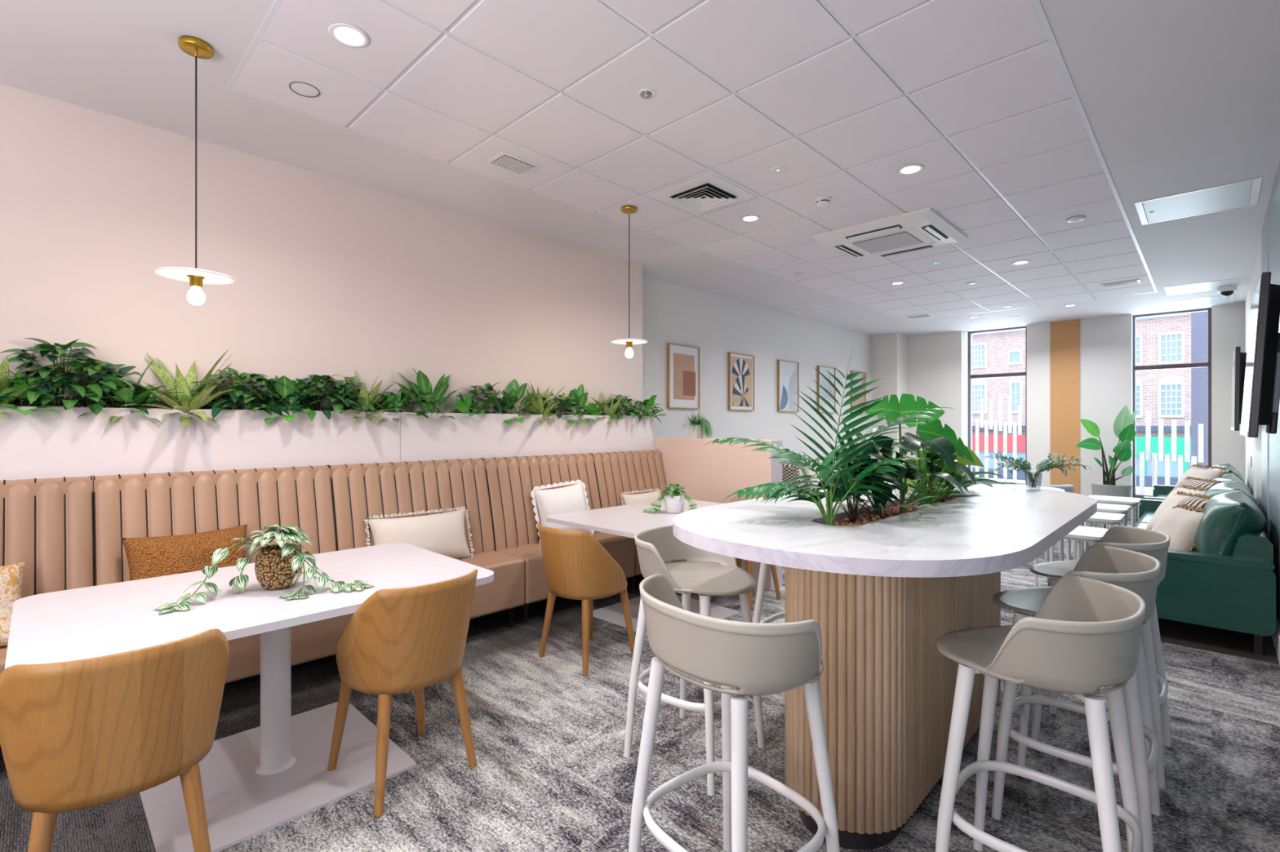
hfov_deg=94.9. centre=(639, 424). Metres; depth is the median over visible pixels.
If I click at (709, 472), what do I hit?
wall
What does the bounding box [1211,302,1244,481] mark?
wall
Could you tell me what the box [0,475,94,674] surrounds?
bench
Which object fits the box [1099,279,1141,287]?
ceiling vent
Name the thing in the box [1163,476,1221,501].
cushion
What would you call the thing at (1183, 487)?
cushion
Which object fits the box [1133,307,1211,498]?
window
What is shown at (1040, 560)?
cafe table
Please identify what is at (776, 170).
ceiling sensor
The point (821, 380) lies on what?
framed picture
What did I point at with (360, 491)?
bench
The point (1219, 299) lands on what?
access hatch
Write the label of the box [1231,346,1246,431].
wall screen
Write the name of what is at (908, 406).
monstera
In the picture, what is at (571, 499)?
cushion
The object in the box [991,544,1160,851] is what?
counter stool
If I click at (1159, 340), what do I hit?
brick building
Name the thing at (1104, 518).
table
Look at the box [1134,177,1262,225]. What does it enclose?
ceiling light panel
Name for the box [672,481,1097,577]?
countertop
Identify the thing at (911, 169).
diffuser
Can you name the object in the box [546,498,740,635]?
dining table
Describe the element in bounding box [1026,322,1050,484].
wall pier
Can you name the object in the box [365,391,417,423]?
plant
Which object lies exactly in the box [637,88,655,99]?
sprinkler
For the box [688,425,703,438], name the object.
pot
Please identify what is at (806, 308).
access hatch
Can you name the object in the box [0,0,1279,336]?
ceiling
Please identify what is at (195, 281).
socket
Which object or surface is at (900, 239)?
grille
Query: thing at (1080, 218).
ceiling speaker
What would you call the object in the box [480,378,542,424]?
plant
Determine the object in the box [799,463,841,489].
lounge sofa
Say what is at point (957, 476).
plant
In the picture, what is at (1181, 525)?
cushion
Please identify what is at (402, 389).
ivy plant
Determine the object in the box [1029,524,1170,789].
counter stool
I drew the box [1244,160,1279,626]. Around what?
wall
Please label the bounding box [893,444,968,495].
schefflera
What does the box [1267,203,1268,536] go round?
trim
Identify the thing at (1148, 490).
street
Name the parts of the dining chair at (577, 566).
leg, leg, leg, leg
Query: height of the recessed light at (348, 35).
0.007 m
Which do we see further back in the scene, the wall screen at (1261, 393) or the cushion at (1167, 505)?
the cushion at (1167, 505)
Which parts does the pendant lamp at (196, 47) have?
lamp shade, cord, bulb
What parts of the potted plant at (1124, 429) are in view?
pot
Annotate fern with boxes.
[897,472,953,506]
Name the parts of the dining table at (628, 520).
plate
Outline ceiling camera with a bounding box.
[1217,284,1237,296]
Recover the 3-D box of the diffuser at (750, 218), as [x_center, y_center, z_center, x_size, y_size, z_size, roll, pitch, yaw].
[0.865,-1.615,4.601,0.106,0.001,0.106,0,0,44]
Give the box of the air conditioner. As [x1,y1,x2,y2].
[812,207,968,261]
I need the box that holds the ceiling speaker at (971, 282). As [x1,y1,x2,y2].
[965,281,975,284]
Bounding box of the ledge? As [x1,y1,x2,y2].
[0,404,653,480]
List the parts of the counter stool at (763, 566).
leg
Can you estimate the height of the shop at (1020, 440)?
1.620 m
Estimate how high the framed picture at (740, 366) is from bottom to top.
0.745 m
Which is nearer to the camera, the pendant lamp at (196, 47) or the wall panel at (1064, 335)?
the pendant lamp at (196, 47)
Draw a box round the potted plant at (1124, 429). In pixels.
[1075,404,1137,523]
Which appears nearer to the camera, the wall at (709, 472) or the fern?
the fern
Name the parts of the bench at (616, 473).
leg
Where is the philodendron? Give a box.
[798,441,899,524]
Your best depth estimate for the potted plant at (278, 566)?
2.27 m
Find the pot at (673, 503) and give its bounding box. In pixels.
[664,493,684,513]
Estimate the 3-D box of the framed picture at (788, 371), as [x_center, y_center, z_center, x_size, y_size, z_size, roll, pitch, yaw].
[2.171,-0.557,8.577,0.045,0.745,0.560,0,0,44]
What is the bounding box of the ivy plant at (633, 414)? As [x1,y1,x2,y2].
[605,394,649,419]
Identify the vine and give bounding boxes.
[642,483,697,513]
[822,427,942,519]
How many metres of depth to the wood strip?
3.79 m
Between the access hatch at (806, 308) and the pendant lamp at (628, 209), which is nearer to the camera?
the pendant lamp at (628, 209)
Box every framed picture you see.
[666,342,699,409]
[728,351,754,411]
[777,359,799,412]
[817,365,835,413]
[850,370,866,414]
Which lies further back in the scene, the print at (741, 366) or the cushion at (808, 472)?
the cushion at (808, 472)
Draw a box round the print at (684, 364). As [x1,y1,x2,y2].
[673,353,695,399]
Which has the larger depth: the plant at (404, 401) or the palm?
the plant at (404, 401)
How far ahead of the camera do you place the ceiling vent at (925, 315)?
8.76 m
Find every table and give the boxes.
[4,542,493,851]
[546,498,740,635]
[672,481,1097,849]
[991,484,1065,564]
[1034,525,1108,586]
[1063,511,1124,560]
[1071,502,1130,551]
[1088,494,1141,528]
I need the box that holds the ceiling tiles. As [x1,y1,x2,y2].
[233,0,1155,321]
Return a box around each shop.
[972,435,1025,479]
[1135,436,1191,487]
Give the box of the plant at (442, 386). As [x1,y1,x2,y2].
[391,368,472,419]
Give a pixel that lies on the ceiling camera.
(1226, 291)
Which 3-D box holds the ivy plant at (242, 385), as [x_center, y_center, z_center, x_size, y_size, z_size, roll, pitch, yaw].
[-2.187,-0.162,3.459,0.275,0.269,0.546,0,0,44]
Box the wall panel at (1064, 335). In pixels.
[1050,319,1079,493]
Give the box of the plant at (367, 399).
[314,367,405,423]
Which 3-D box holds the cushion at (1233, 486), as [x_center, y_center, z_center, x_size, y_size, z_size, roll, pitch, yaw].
[4.804,0.722,4.827,0.371,0.478,1.052,0,0,44]
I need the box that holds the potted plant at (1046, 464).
[982,452,1093,488]
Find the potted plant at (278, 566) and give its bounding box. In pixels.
[153,524,373,614]
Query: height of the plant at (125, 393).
0.357 m
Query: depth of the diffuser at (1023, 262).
5.86 m
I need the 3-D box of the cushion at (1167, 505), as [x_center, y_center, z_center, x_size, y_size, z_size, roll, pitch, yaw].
[4.364,0.755,4.768,0.286,0.407,0.502,0,0,14]
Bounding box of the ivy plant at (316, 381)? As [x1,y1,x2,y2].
[274,374,368,421]
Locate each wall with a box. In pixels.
[0,84,642,415]
[642,275,871,463]
[654,437,777,590]
[770,440,782,591]
[908,331,967,466]
[1080,314,1133,519]
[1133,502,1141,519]
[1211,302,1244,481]
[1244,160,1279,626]
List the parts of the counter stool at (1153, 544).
leg, leg, seat, backrest, leg, leg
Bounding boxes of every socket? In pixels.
[187,275,204,288]
[625,341,632,347]
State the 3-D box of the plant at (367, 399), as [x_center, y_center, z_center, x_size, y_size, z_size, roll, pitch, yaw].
[-1.789,-0.192,3.799,0.371,0.402,0.653,0,0,44]
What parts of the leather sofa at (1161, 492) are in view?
arm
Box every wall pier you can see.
[871,333,908,480]
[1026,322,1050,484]
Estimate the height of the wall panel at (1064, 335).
3.012 m
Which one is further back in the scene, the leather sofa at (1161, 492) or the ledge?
the leather sofa at (1161, 492)
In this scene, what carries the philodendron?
in the gravel
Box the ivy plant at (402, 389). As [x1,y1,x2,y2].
[376,387,443,418]
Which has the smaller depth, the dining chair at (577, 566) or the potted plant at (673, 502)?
the dining chair at (577, 566)
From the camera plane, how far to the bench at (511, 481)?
4.51 m
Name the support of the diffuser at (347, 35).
attached to the recessed light at (348, 35)
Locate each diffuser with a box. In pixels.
[334,27,363,44]
[649,173,756,216]
[743,216,757,221]
[901,166,919,173]
[1014,261,1026,264]
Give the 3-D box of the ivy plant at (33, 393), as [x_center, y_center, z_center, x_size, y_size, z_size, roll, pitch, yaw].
[-2.788,-0.230,2.836,0.284,0.372,0.545,0,0,44]
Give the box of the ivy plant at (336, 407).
[302,376,379,413]
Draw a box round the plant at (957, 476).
[910,465,992,498]
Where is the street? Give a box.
[981,477,1153,495]
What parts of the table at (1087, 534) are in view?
rail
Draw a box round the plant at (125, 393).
[56,358,191,425]
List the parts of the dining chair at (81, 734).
leg, leg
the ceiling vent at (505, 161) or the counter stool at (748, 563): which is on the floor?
the counter stool at (748, 563)
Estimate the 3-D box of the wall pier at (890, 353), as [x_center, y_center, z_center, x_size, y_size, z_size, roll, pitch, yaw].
[4.615,-0.116,10.797,0.450,3.012,0.590,0,0,44]
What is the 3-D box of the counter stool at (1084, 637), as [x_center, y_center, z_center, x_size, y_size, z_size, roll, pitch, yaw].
[1.103,0.928,1.649,0.490,0.927,0.581,0,0,44]
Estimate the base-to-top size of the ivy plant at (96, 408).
0.287 m
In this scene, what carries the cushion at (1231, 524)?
on the leather sofa at (1228, 582)
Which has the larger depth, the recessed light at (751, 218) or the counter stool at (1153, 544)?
the recessed light at (751, 218)
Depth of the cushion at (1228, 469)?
6.33 m
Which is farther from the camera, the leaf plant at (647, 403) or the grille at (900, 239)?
the leaf plant at (647, 403)
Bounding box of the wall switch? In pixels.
[1256,494,1258,505]
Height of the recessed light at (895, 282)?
0.007 m
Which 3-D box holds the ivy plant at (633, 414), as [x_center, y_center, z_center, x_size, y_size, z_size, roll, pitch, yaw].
[-0.110,-0.166,5.594,0.272,0.245,0.545,0,0,44]
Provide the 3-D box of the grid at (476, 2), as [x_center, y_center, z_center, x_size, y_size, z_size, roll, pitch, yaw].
[2.167,-1.649,5.001,2.908,0.046,8.894,0,0,44]
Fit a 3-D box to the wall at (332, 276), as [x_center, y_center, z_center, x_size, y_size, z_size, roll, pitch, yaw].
[-2.769,-0.116,3.449,0.520,3.012,7.480,0,0,44]
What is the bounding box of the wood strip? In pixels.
[1157,617,1279,664]
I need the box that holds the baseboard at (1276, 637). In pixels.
[1271,617,1279,664]
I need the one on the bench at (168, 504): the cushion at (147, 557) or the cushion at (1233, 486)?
the cushion at (147, 557)
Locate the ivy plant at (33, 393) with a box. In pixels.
[0,337,137,408]
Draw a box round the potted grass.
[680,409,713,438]
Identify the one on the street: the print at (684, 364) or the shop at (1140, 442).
the shop at (1140, 442)
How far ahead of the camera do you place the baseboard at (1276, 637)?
3.54 m
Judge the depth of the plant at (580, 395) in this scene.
5.14 m
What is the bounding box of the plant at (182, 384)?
[114,349,253,429]
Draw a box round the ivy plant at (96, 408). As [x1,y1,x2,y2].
[13,359,159,415]
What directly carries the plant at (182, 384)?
in the ledge
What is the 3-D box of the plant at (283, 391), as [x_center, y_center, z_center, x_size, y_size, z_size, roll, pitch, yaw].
[-2.108,-0.158,3.544,0.269,0.312,0.480,0,0,44]
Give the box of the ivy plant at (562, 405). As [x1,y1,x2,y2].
[537,392,588,419]
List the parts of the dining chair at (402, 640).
leg, leg, leg, leg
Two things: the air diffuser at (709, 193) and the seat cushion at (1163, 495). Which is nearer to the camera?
the air diffuser at (709, 193)
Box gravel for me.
[833,492,964,526]
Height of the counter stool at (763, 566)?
0.927 m
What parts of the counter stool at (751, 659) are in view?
leg, leg, backrest, leg, seat, leg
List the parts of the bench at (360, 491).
leg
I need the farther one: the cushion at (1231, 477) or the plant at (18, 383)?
the cushion at (1231, 477)
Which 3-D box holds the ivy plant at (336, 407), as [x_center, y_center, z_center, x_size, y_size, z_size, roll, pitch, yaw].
[-1.886,-0.179,3.774,0.268,0.272,0.502,0,0,44]
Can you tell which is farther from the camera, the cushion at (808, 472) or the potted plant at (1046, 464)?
the cushion at (808, 472)
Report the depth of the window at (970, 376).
10.02 m
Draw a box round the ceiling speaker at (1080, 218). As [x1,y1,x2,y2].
[1066,215,1085,222]
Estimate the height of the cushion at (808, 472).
0.404 m
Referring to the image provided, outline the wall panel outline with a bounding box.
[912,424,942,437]
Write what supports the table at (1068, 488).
on the floor
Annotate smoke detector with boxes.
[814,196,831,207]
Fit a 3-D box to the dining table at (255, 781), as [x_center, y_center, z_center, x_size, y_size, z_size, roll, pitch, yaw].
[-1.474,1.020,2.378,1.010,0.741,1.470,0,0,44]
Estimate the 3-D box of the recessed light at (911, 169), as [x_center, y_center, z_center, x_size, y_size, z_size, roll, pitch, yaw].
[1.713,-1.615,3.718,0.156,0.007,0.156,0,0,44]
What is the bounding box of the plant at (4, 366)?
[0,355,56,419]
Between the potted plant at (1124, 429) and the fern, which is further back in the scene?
the potted plant at (1124, 429)
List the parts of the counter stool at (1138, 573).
leg, seat, leg, backrest, leg, leg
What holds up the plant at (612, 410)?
in the ledge
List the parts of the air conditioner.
panel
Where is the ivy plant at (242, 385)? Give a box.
[212,374,314,415]
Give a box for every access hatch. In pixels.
[779,303,830,314]
[1164,278,1238,295]
[1170,293,1235,308]
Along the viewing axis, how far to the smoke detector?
4.18 m
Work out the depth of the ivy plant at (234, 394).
3.36 m
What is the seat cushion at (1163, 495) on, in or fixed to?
on the leather sofa at (1161, 492)
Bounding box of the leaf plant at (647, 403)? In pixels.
[626,395,666,423]
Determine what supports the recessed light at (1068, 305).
in the ceiling
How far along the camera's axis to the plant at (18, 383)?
2.75 m
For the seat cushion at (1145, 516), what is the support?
on the leather sofa at (1228, 582)
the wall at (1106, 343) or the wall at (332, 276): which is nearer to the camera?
the wall at (332, 276)
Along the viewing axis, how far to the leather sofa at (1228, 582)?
3.67 m
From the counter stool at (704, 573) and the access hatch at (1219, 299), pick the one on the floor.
the counter stool at (704, 573)
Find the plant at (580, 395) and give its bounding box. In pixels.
[556,383,607,424]
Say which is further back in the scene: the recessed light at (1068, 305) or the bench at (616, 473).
the recessed light at (1068, 305)
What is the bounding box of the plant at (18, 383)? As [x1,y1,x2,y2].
[0,369,74,415]
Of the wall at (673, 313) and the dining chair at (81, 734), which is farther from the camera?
the wall at (673, 313)
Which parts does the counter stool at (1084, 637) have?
leg, seat, leg, under frame, backrest, leg, leg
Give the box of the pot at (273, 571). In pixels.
[254,543,302,590]
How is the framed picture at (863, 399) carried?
attached to the wall at (673, 313)
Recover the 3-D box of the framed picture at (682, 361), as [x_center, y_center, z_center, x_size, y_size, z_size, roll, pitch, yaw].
[0.514,-0.557,6.882,0.035,0.745,0.560,0,0,44]
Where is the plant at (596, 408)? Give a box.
[579,401,606,415]
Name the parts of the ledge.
panel, panel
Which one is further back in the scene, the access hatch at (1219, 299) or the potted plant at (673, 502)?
the access hatch at (1219, 299)
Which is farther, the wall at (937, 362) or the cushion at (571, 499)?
the wall at (937, 362)
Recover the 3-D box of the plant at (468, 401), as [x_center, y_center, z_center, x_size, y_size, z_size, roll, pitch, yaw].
[-1.264,-0.145,4.401,0.282,0.221,0.417,0,0,44]
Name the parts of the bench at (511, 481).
leg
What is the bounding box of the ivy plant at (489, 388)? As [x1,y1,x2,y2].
[452,382,518,413]
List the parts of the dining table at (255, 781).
plate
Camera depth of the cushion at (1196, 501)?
4.34 m
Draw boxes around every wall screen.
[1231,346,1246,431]
[1240,271,1279,437]
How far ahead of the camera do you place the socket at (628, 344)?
4.37 m
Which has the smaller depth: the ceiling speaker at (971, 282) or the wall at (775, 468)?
the wall at (775, 468)
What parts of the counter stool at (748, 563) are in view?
leg, leg, leg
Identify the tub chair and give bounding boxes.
[927,471,1034,490]
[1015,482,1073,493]
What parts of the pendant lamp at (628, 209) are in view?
lamp shade, cord, bulb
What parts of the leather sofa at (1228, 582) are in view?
arm, arm, frame, leg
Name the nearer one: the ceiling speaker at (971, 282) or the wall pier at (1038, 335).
the ceiling speaker at (971, 282)
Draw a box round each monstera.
[865,393,963,511]
[902,417,984,494]
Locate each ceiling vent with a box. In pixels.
[485,151,541,176]
[906,314,932,319]
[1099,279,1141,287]
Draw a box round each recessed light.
[328,22,369,48]
[740,214,760,222]
[890,281,905,284]
[897,164,924,174]
[1011,260,1030,265]
[1063,304,1077,306]
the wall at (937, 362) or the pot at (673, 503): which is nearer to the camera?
the pot at (673, 503)
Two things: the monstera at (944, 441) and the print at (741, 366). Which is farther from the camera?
the print at (741, 366)
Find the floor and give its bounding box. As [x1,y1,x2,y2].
[0,519,1279,851]
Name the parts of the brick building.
pane, pane, pane, pane, cornice, pane, pane, pane, pane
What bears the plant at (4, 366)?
in the ledge
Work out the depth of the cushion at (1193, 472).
5.80 m
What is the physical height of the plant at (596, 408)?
0.166 m
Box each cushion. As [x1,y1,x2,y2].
[0,561,26,646]
[120,524,247,581]
[363,506,475,559]
[530,480,594,544]
[620,488,662,505]
[782,463,801,486]
[804,460,822,489]
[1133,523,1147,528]
[1136,511,1155,523]
[1146,490,1212,529]
[1151,503,1205,551]
[1153,484,1208,515]
[1156,493,1167,497]
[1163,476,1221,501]
[1174,463,1226,487]
[1176,493,1211,512]
[1194,489,1266,555]
[1203,480,1256,504]
[1208,462,1241,476]
[1208,472,1250,492]
[1212,466,1244,483]
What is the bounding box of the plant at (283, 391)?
[238,370,324,424]
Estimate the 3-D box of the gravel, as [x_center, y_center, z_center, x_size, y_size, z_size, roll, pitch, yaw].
[1.148,0.368,2.513,0.178,0.037,1.459,0,0,44]
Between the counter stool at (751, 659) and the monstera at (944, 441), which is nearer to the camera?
the counter stool at (751, 659)
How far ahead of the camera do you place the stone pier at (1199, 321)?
10.35 m
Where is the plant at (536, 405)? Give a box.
[520,381,580,426]
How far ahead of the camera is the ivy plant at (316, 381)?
3.66 m
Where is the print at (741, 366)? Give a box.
[731,356,751,407]
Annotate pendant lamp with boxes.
[154,35,235,305]
[610,204,647,358]
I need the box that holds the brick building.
[972,313,1191,437]
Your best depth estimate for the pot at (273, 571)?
2.28 m
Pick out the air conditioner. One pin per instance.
(922, 228)
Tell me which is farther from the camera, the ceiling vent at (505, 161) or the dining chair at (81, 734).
the ceiling vent at (505, 161)
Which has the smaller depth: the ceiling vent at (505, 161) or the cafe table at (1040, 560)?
the ceiling vent at (505, 161)
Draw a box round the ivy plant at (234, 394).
[178,367,290,418]
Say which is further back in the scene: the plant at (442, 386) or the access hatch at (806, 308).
the access hatch at (806, 308)
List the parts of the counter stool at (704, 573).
leg, leg, backrest, leg, seat, leg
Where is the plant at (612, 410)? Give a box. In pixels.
[590,390,632,427]
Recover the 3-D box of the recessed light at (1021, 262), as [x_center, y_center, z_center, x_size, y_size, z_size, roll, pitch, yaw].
[3.798,-1.615,5.855,0.156,0.007,0.156,0,0,44]
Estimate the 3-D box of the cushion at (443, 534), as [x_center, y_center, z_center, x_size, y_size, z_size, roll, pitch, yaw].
[-1.429,0.752,3.852,0.708,0.366,0.228,0,0,-38]
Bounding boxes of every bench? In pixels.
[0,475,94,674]
[93,465,354,684]
[328,457,524,627]
[481,453,635,623]
[590,449,686,591]
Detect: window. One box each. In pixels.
[967,326,1026,484]
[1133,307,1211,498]
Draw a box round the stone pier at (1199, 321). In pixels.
[1191,311,1208,470]
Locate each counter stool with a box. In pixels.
[623,524,764,795]
[628,573,839,851]
[710,493,781,610]
[752,562,785,622]
[935,574,1145,851]
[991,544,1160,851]
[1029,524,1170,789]
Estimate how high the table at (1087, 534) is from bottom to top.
0.503 m
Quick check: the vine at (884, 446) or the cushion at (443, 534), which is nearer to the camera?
the vine at (884, 446)
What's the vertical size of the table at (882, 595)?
1.051 m
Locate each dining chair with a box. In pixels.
[0,628,229,851]
[327,568,477,817]
[537,522,635,675]
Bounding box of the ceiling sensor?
[769,166,786,173]
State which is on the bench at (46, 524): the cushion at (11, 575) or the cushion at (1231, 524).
the cushion at (11, 575)
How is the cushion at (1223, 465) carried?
on the leather sofa at (1161, 492)
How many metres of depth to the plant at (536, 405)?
4.86 m
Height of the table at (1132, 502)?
0.503 m
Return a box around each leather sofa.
[1133,472,1275,655]
[1142,462,1244,500]
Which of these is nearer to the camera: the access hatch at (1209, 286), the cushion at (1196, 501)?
the cushion at (1196, 501)
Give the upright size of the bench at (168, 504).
1.140 m
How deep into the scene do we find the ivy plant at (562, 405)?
5.00 m
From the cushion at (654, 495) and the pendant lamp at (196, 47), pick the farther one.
the cushion at (654, 495)
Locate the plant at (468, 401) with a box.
[446,391,489,416]
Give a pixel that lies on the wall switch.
(1257, 497)
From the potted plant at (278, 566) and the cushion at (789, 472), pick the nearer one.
the potted plant at (278, 566)
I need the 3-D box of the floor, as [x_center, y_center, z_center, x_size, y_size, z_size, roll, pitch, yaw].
[1.443,1.450,4.457,5.350,0.120,15.200,0,0,44]
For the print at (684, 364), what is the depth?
6.88 m
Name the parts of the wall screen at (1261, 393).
port panel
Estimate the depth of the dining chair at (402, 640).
2.15 m
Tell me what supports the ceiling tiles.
attached to the grid at (476, 2)
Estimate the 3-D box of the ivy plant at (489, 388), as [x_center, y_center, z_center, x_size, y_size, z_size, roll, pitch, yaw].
[-1.143,-0.182,4.529,0.280,0.301,0.568,0,0,44]
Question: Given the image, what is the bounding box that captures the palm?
[703,346,952,525]
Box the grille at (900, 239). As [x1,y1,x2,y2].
[852,231,923,253]
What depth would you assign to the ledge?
3.45 m
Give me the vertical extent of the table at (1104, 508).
0.503 m

